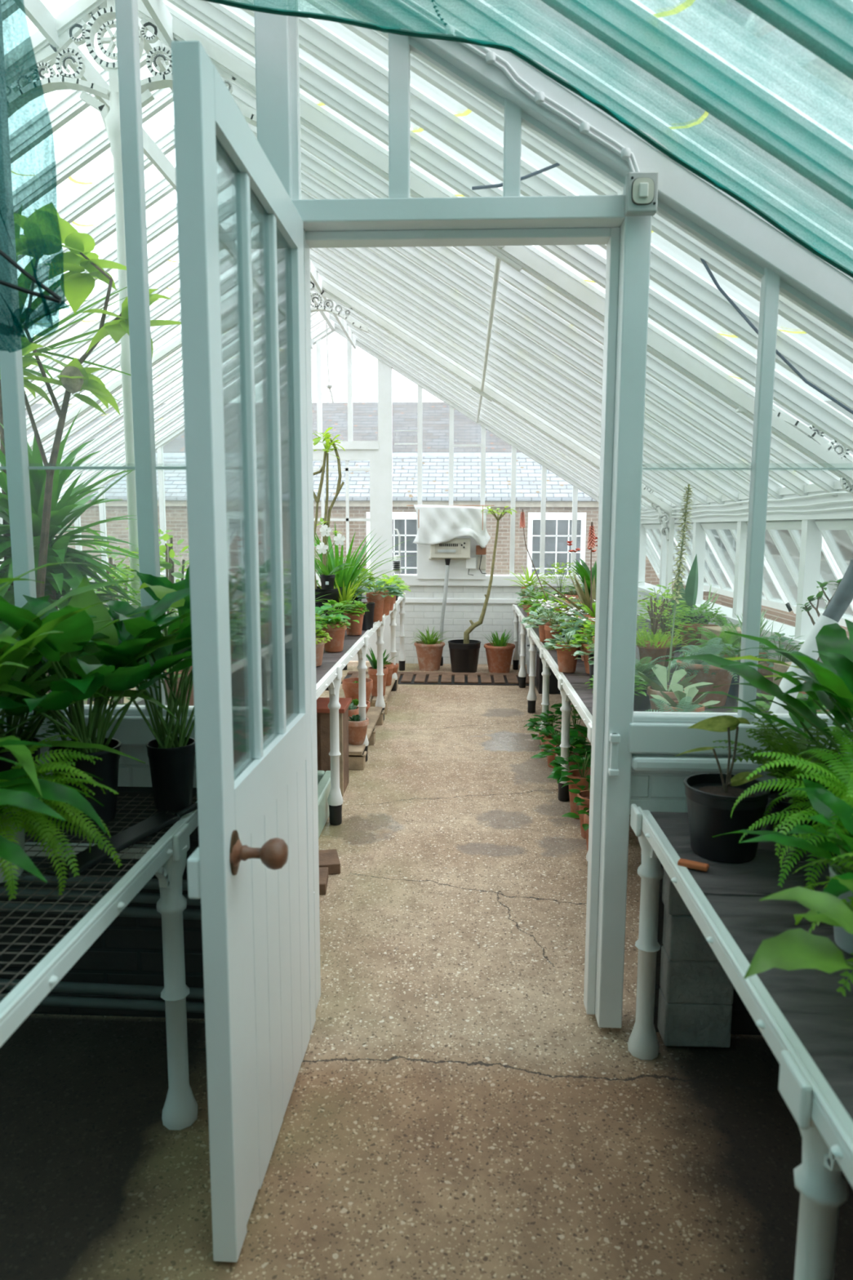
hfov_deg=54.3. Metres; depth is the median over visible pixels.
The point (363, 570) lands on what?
geranium
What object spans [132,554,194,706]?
potted shrub
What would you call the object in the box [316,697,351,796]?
planter
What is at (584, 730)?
potted shrub
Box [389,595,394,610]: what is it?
pot
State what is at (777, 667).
wooden crate
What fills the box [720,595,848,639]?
wall
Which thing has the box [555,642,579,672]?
pot
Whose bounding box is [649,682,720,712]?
potted succulent
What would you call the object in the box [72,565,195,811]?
peace lily
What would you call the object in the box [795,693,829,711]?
geranium
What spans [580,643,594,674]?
pot
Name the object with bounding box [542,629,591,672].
potted cyclamen
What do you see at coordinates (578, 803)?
potted shrub
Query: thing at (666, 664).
pot
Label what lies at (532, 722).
potted shrub
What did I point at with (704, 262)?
cable
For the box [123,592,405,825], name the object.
bench
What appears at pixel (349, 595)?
potted clivia
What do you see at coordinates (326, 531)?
potted orchid
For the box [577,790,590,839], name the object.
pot
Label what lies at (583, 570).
potted shrub
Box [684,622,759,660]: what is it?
potted fern
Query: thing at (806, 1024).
bench
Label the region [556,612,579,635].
geranium
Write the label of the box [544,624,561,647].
pot
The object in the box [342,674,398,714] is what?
wooden pallet
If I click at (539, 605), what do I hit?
geranium
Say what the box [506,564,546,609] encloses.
bromeliad
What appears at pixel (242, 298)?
door
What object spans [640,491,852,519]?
cables
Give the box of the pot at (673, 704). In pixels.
[663,701,704,712]
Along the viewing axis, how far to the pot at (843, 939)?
1.62 m
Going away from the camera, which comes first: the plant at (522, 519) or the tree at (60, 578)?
the tree at (60, 578)
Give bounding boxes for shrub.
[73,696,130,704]
[93,525,189,681]
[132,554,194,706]
[314,550,351,588]
[315,613,328,635]
[523,710,577,756]
[531,725,570,768]
[531,730,591,768]
[537,561,582,601]
[538,736,581,755]
[540,701,587,748]
[546,751,591,819]
[549,533,645,596]
[554,722,591,770]
[561,809,589,852]
[568,782,590,839]
[577,802,589,810]
[636,582,697,666]
[796,578,841,711]
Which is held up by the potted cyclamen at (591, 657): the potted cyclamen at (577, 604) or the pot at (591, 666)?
the pot at (591, 666)
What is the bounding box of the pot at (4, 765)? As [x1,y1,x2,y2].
[0,737,40,778]
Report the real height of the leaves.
0.311 m
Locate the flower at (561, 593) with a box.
[553,592,568,601]
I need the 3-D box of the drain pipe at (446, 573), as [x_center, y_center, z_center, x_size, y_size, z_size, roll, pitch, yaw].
[0.187,-0.273,9.368,0.135,1.141,0.122,1,8,2]
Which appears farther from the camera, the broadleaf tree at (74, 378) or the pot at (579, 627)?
the pot at (579, 627)
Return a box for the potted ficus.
[0,620,65,747]
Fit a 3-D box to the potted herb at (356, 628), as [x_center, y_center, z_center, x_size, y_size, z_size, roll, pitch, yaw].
[-0.494,-0.150,5.619,0.218,0.231,0.224,1,8,2]
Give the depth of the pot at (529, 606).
7.86 m
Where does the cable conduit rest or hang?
attached to the wall at (697, 1003)
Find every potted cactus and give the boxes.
[348,702,359,716]
[348,714,368,745]
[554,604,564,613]
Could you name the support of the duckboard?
on the floor
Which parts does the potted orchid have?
flower, flower, pot, flower stem, flower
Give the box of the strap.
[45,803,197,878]
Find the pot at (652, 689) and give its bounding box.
[646,684,685,711]
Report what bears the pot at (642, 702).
on the potted fern at (642, 702)
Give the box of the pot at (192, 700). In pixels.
[164,666,194,706]
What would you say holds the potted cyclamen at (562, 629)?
on the bench at (573, 687)
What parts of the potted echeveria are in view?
flower stem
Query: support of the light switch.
attached to the wall at (697, 1003)
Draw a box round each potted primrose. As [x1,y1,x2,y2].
[315,604,350,635]
[353,578,407,622]
[363,580,404,615]
[368,574,411,610]
[377,574,409,604]
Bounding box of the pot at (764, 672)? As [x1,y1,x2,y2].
[757,661,773,700]
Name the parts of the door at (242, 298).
rose plate, glass pane, rail, knob, glass pane, lock rail, glass pane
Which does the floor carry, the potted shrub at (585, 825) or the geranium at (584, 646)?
the potted shrub at (585, 825)
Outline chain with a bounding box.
[431,0,447,26]
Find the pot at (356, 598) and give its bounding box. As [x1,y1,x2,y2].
[351,591,361,607]
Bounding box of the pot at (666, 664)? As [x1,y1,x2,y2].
[664,635,678,666]
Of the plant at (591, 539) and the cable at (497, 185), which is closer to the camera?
the cable at (497, 185)
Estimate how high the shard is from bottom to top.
0.014 m
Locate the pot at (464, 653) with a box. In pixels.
[448,639,480,672]
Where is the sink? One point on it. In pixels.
(323, 778)
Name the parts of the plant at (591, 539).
flower stem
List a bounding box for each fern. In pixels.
[0,734,122,899]
[515,586,555,602]
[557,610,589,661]
[633,655,676,709]
[643,696,714,712]
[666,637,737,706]
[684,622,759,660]
[712,704,852,845]
[730,726,852,890]
[792,852,852,996]
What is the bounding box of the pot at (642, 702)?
[633,678,654,709]
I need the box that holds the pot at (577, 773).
[566,768,591,819]
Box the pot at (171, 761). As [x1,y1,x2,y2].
[146,736,195,811]
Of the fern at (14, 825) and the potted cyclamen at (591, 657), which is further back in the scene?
the potted cyclamen at (591, 657)
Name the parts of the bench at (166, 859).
leg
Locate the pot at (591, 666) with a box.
[588,653,594,687]
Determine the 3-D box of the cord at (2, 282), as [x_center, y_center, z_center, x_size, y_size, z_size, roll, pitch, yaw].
[-0.934,-0.782,1.811,0.264,0.088,0.018,0,8,-2]
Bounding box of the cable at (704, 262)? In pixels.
[700,257,852,413]
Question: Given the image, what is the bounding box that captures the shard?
[677,858,709,871]
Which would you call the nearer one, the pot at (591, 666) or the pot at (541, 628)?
the pot at (591, 666)
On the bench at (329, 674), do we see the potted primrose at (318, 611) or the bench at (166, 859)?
the potted primrose at (318, 611)
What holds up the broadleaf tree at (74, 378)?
on the floor
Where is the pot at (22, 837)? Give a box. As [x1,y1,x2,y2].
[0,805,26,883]
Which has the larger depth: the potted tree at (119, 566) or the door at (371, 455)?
the door at (371, 455)
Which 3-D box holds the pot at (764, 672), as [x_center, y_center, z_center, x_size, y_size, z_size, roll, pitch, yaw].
[1.760,0.213,4.141,0.220,0.180,0.218,1,8,2]
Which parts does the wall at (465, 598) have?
sill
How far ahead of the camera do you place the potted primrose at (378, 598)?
6.38 m
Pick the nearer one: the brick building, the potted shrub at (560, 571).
the potted shrub at (560, 571)
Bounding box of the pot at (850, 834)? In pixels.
[824,826,852,876]
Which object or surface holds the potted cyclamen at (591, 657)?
on the bench at (573, 687)
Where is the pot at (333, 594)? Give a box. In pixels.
[315,586,342,620]
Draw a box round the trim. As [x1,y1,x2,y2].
[0,0,852,524]
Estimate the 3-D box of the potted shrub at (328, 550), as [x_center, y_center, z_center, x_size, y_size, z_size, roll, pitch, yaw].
[-0.837,-0.484,6.929,0.521,0.540,0.481,1,8,2]
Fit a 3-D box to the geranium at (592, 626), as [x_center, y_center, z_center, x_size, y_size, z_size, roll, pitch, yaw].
[0.973,-0.021,4.548,0.247,0.249,0.256,1,8,2]
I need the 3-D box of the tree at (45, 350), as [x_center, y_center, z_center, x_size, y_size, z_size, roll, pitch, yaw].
[-1.656,-0.260,3.369,1.119,2.704,0.878,1,8,2]
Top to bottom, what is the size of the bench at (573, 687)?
0.718 m
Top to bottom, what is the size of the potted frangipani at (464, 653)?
1.789 m
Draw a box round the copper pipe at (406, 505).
[406,505,494,529]
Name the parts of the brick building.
pane, pane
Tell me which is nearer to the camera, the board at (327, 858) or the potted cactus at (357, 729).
the board at (327, 858)
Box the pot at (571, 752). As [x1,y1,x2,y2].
[555,751,579,768]
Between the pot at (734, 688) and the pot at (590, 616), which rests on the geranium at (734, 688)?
the pot at (734, 688)
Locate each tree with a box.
[0,212,181,597]
[0,232,151,696]
[0,408,161,693]
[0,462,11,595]
[57,535,176,704]
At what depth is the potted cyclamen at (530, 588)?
7.88 m
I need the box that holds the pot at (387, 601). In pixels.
[376,590,391,615]
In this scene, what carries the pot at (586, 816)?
on the potted shrub at (585, 825)
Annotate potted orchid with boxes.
[314,524,355,589]
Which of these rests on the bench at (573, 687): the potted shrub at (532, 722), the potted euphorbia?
the potted euphorbia
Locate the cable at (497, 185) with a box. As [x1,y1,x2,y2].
[471,162,559,190]
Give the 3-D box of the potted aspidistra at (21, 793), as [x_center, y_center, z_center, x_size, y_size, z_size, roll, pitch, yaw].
[-1.081,0.339,1.632,0.911,0.421,0.848,-6,10,-37]
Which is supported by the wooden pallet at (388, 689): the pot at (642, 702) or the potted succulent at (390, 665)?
the potted succulent at (390, 665)
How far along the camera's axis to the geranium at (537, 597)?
7.30 m
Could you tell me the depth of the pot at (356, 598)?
6.99 m
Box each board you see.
[318,848,340,875]
[319,866,328,894]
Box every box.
[466,556,475,575]
[477,555,486,569]
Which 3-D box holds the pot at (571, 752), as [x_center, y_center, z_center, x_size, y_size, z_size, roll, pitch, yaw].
[0.839,0.788,4.957,0.144,0.220,0.143,1,8,2]
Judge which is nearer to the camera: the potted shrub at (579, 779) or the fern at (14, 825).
the fern at (14, 825)
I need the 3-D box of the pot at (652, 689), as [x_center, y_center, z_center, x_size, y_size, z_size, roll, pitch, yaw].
[1.093,0.285,3.777,0.180,0.130,0.179,1,8,2]
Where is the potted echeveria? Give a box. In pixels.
[635,484,713,711]
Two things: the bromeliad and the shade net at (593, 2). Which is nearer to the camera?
the shade net at (593, 2)
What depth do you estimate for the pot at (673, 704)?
3.35 m
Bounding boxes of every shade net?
[0,0,65,331]
[0,300,69,352]
[249,0,852,266]
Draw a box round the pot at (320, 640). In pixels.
[315,635,325,666]
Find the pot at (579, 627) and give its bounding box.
[577,626,589,661]
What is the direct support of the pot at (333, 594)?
on the potted frangipani at (333, 594)
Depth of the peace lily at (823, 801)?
1.63 m
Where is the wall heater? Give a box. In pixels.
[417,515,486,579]
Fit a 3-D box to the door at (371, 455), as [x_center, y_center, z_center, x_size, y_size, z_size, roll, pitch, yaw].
[-1.004,-0.951,9.504,1.030,2.400,0.056,1,8,2]
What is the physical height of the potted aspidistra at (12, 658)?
0.645 m
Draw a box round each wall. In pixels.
[0,0,852,1047]
[62,326,599,664]
[637,519,852,662]
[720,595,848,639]
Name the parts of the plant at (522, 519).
flower stem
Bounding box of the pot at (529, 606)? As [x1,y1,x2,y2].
[526,602,539,618]
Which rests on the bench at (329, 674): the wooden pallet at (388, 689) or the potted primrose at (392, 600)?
the potted primrose at (392, 600)
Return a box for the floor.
[0,661,852,1279]
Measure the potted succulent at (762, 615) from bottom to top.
0.425 m
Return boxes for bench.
[0,794,198,1129]
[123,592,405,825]
[511,604,769,880]
[627,804,852,1279]
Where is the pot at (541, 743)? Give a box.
[538,729,557,756]
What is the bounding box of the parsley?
[665,604,734,657]
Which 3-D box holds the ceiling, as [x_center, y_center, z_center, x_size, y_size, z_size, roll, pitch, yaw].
[-1.262,-1.781,3.989,6.620,2.146,10.690,1,8,2]
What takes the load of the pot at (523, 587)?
on the bromeliad
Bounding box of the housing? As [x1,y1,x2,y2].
[475,545,486,555]
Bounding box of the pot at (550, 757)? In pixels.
[545,734,555,768]
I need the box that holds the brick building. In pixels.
[0,402,721,604]
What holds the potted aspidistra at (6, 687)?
on the bench at (166, 859)
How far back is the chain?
2.11 m
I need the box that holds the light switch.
[624,171,658,216]
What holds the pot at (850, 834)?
on the fern at (845, 790)
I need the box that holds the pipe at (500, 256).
[471,195,522,422]
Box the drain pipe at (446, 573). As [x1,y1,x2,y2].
[439,564,448,666]
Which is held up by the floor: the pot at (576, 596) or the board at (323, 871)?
the board at (323, 871)
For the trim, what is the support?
attached to the wall at (798, 554)
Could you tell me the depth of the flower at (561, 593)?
8.33 m
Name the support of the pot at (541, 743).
on the potted shrub at (532, 722)
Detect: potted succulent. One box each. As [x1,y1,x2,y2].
[342,677,373,701]
[351,698,369,714]
[365,648,395,696]
[383,660,393,685]
[390,662,399,674]
[561,590,580,599]
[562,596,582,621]
[581,601,595,633]
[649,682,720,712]
[713,607,783,662]
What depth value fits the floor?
2.26 m
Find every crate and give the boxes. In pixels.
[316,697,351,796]
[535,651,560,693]
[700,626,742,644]
[773,662,811,685]
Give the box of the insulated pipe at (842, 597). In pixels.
[768,559,852,713]
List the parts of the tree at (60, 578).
crown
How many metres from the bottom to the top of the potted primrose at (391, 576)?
0.288 m
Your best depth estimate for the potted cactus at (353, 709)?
5.65 m
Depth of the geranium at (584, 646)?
4.87 m
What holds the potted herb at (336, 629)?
on the bench at (329, 674)
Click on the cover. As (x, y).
(437, 524)
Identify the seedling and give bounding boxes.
[357,601,374,630]
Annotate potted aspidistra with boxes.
[0,561,115,703]
[0,579,178,797]
[0,719,106,882]
[697,655,852,799]
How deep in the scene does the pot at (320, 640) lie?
4.32 m
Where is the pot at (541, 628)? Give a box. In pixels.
[537,619,551,642]
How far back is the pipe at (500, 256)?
4.25 m
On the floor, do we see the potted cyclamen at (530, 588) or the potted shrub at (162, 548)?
the potted shrub at (162, 548)
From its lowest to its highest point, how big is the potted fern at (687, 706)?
0.212 m
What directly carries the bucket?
on the floor
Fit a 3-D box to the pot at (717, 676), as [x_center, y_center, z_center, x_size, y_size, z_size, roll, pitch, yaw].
[1.366,0.206,4.067,0.290,0.210,0.288,1,8,2]
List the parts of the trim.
eave plate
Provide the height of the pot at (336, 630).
0.165 m
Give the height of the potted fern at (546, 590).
0.268 m
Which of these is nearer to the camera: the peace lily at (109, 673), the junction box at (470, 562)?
the peace lily at (109, 673)
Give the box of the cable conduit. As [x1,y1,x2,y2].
[393,0,639,172]
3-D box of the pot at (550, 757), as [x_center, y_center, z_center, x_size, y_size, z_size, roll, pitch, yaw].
[0.846,0.732,5.444,0.140,0.200,0.138,1,8,2]
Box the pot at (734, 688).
[727,673,739,697]
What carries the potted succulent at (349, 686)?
on the wooden pallet at (357, 754)
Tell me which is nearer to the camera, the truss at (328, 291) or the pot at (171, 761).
the pot at (171, 761)
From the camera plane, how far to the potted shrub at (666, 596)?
5.15 m
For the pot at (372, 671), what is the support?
on the potted succulent at (372, 671)
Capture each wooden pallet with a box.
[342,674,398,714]
[348,706,384,769]
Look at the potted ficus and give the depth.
2.26 m
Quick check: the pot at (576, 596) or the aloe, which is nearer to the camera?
the aloe
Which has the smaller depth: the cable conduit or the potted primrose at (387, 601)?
the cable conduit
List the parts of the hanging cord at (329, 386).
cord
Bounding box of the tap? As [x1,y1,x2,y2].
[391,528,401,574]
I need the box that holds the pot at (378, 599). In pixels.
[365,592,385,622]
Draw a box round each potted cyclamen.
[515,579,549,618]
[520,599,568,642]
[524,601,574,647]
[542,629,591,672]
[550,607,588,657]
[558,600,586,622]
[571,639,594,687]
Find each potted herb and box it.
[315,614,351,652]
[315,626,332,666]
[339,600,368,635]
[586,666,648,696]
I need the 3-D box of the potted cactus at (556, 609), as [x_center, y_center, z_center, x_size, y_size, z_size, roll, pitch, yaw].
[1.122,-0.182,6.894,0.160,0.223,0.159,1,8,2]
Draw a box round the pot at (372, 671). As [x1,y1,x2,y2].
[368,666,387,696]
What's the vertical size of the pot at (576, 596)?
0.260 m
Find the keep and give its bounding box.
[608,733,620,776]
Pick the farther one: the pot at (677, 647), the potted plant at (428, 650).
the potted plant at (428, 650)
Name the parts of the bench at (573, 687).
leg, leg, leg, leg, edge rail, leg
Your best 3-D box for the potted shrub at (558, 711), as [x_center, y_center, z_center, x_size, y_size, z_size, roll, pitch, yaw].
[1.035,0.602,5.683,0.507,0.397,0.508,1,8,2]
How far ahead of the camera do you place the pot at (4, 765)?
2.17 m
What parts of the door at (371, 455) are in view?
panel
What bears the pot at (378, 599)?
on the potted primrose at (378, 598)
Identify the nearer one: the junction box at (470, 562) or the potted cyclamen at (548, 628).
the potted cyclamen at (548, 628)
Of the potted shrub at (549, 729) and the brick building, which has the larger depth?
the brick building
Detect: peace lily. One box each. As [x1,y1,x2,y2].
[0,577,192,827]
[0,595,169,778]
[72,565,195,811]
[666,618,852,800]
[712,777,852,955]
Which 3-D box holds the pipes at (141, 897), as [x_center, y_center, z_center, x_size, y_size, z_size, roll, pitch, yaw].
[-1.820,0.883,2.523,2.561,0.467,0.032,1,8,2]
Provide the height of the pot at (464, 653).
0.330 m
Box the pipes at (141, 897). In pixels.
[0,873,204,1013]
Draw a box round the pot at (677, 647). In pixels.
[668,612,710,652]
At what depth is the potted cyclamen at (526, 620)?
6.24 m
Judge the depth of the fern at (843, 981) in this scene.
1.52 m
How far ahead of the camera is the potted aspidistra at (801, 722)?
2.19 m
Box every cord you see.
[0,248,61,299]
[0,280,61,303]
[202,0,852,278]
[325,321,333,402]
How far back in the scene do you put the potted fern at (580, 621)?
5.31 m
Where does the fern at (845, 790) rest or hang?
on the bench at (806, 1024)
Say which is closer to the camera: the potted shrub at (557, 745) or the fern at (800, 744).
the fern at (800, 744)
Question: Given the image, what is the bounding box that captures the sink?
[317,770,330,838]
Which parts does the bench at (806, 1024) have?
leg, leg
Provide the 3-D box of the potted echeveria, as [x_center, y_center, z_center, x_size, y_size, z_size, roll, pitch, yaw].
[1.087,-0.172,3.749,0.358,1.042,0.284,6,10,39]
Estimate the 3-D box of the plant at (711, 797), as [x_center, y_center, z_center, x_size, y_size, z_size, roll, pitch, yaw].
[0.756,0.360,2.095,0.206,0.360,0.204,8,11,44]
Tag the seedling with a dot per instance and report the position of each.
(368, 617)
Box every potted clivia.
[314,522,415,597]
[315,573,363,619]
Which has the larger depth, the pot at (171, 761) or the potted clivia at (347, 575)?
the potted clivia at (347, 575)
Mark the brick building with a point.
(435, 415)
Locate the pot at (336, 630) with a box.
[320,622,346,652]
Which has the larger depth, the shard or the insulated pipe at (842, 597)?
the insulated pipe at (842, 597)
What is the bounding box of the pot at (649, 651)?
[637,639,669,675]
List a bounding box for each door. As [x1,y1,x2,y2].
[171,40,315,1262]
[312,449,378,661]
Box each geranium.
[315,598,363,622]
[348,564,381,607]
[517,590,563,626]
[527,600,560,619]
[533,594,585,636]
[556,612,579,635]
[568,617,595,674]
[581,619,595,643]
[719,640,773,697]
[726,675,831,714]
[757,631,804,700]
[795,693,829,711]
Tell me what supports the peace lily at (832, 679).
on the bench at (806, 1024)
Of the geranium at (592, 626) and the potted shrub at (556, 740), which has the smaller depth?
the geranium at (592, 626)
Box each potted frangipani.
[312,426,345,620]
[448,506,516,672]
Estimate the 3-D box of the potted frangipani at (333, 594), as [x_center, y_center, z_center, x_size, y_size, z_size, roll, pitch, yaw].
[-0.744,-0.791,5.936,0.323,1.413,0.298,1,8,2]
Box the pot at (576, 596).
[564,594,580,599]
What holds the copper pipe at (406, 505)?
attached to the wall at (465, 598)
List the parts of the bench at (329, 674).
rail, leg, edge rail, leg, leg, leg, leg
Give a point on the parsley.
(711, 615)
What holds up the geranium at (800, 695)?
on the bench at (573, 687)
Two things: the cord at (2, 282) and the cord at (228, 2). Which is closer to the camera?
the cord at (2, 282)
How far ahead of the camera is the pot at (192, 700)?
3.25 m
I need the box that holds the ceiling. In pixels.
[0,0,852,511]
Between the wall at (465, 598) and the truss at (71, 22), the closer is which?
the truss at (71, 22)
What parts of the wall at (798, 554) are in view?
post, glass pane, sash frame, post, sash frame, glass pane, post, glass pane, sash frame, sill, post, glass pane, sash frame, sash frame, post, glass pane, sash frame, glass pane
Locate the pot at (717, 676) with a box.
[676,659,733,706]
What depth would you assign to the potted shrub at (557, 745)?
5.23 m
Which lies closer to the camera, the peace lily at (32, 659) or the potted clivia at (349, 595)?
the peace lily at (32, 659)
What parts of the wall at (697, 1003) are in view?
sill, door post, door post, sill, glass pane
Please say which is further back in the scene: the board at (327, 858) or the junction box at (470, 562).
the junction box at (470, 562)
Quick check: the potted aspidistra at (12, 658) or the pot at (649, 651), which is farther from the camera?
the pot at (649, 651)
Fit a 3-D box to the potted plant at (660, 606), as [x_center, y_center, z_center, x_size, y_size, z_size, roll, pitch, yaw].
[1.860,-0.133,6.262,0.230,0.300,0.240,1,8,2]
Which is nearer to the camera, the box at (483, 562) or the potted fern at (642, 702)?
the potted fern at (642, 702)
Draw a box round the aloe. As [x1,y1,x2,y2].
[539,572,655,617]
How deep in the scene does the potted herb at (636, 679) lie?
3.71 m
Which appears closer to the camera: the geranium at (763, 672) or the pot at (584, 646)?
the geranium at (763, 672)
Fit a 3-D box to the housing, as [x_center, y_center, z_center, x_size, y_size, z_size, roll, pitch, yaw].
[0.606,-0.998,9.222,0.110,0.100,0.120,1,8,2]
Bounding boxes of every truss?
[0,277,675,594]
[8,0,852,690]
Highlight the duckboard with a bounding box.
[341,671,536,685]
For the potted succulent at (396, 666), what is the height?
0.152 m
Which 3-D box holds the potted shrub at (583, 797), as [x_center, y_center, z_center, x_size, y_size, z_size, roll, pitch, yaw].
[0.859,0.852,4.201,0.269,0.295,0.326,1,8,2]
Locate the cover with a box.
[413,504,490,547]
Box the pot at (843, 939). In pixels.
[829,858,852,955]
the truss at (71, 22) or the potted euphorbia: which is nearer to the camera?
the truss at (71, 22)
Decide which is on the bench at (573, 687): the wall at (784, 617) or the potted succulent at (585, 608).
the potted succulent at (585, 608)
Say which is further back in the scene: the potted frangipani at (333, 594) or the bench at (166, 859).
the potted frangipani at (333, 594)
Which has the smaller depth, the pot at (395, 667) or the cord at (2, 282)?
the cord at (2, 282)
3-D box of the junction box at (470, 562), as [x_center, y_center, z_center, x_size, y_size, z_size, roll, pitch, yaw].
[0.498,-0.827,9.308,0.110,0.204,0.124,1,8,2]
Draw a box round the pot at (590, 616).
[588,615,595,633]
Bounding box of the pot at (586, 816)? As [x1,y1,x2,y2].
[583,809,589,852]
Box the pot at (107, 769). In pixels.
[48,737,120,827]
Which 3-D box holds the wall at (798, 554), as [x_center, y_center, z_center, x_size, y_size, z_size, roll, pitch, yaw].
[2.169,0.196,4.139,0.437,1.620,10.564,1,8,2]
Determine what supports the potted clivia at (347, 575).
on the bench at (329, 674)
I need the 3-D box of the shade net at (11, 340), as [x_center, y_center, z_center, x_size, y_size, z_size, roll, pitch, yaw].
[-0.979,-0.676,1.857,0.371,0.165,0.040,1,8,2]
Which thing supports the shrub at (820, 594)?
on the bench at (573, 687)
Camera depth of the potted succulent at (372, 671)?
7.06 m
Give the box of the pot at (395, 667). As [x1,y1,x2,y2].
[392,662,399,674]
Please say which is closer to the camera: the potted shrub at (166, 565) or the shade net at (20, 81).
the shade net at (20, 81)
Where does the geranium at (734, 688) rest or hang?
on the bench at (573, 687)
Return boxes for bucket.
[525,644,539,676]
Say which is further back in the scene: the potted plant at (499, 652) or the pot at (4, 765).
the potted plant at (499, 652)
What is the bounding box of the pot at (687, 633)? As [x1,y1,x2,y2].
[678,623,719,657]
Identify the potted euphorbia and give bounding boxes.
[635,588,694,675]
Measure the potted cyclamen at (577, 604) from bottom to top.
0.345 m
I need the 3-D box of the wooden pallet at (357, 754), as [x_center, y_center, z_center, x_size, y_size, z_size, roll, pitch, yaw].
[-0.560,0.687,6.026,0.390,0.125,1.360,1,8,2]
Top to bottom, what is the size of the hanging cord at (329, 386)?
0.762 m
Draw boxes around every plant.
[411,626,446,671]
[481,628,516,672]
[519,509,564,621]
[564,521,595,662]
[655,600,684,635]
[675,715,770,862]
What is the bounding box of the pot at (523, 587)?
[521,586,534,609]
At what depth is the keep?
2.43 m
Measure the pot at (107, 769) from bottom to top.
0.200 m
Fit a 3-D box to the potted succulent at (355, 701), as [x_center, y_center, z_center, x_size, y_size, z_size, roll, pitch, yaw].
[-0.533,0.518,6.255,0.220,0.147,0.218,1,8,2]
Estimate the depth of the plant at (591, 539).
5.08 m
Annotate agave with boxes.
[668,553,718,652]
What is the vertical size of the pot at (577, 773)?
0.240 m
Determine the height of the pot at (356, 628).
0.180 m
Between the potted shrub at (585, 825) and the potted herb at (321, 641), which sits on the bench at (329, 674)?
the potted herb at (321, 641)
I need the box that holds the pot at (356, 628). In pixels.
[342,607,364,635]
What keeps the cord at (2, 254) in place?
attached to the shade net at (20, 81)
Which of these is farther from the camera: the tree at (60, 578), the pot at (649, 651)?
the pot at (649, 651)
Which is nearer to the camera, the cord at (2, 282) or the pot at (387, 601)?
the cord at (2, 282)
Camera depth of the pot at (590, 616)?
5.01 m
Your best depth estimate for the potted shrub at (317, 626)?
4.40 m
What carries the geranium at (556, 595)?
on the bench at (573, 687)
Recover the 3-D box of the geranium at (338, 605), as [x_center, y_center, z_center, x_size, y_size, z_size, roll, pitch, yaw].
[-0.593,-0.148,5.504,0.370,0.256,0.354,1,8,2]

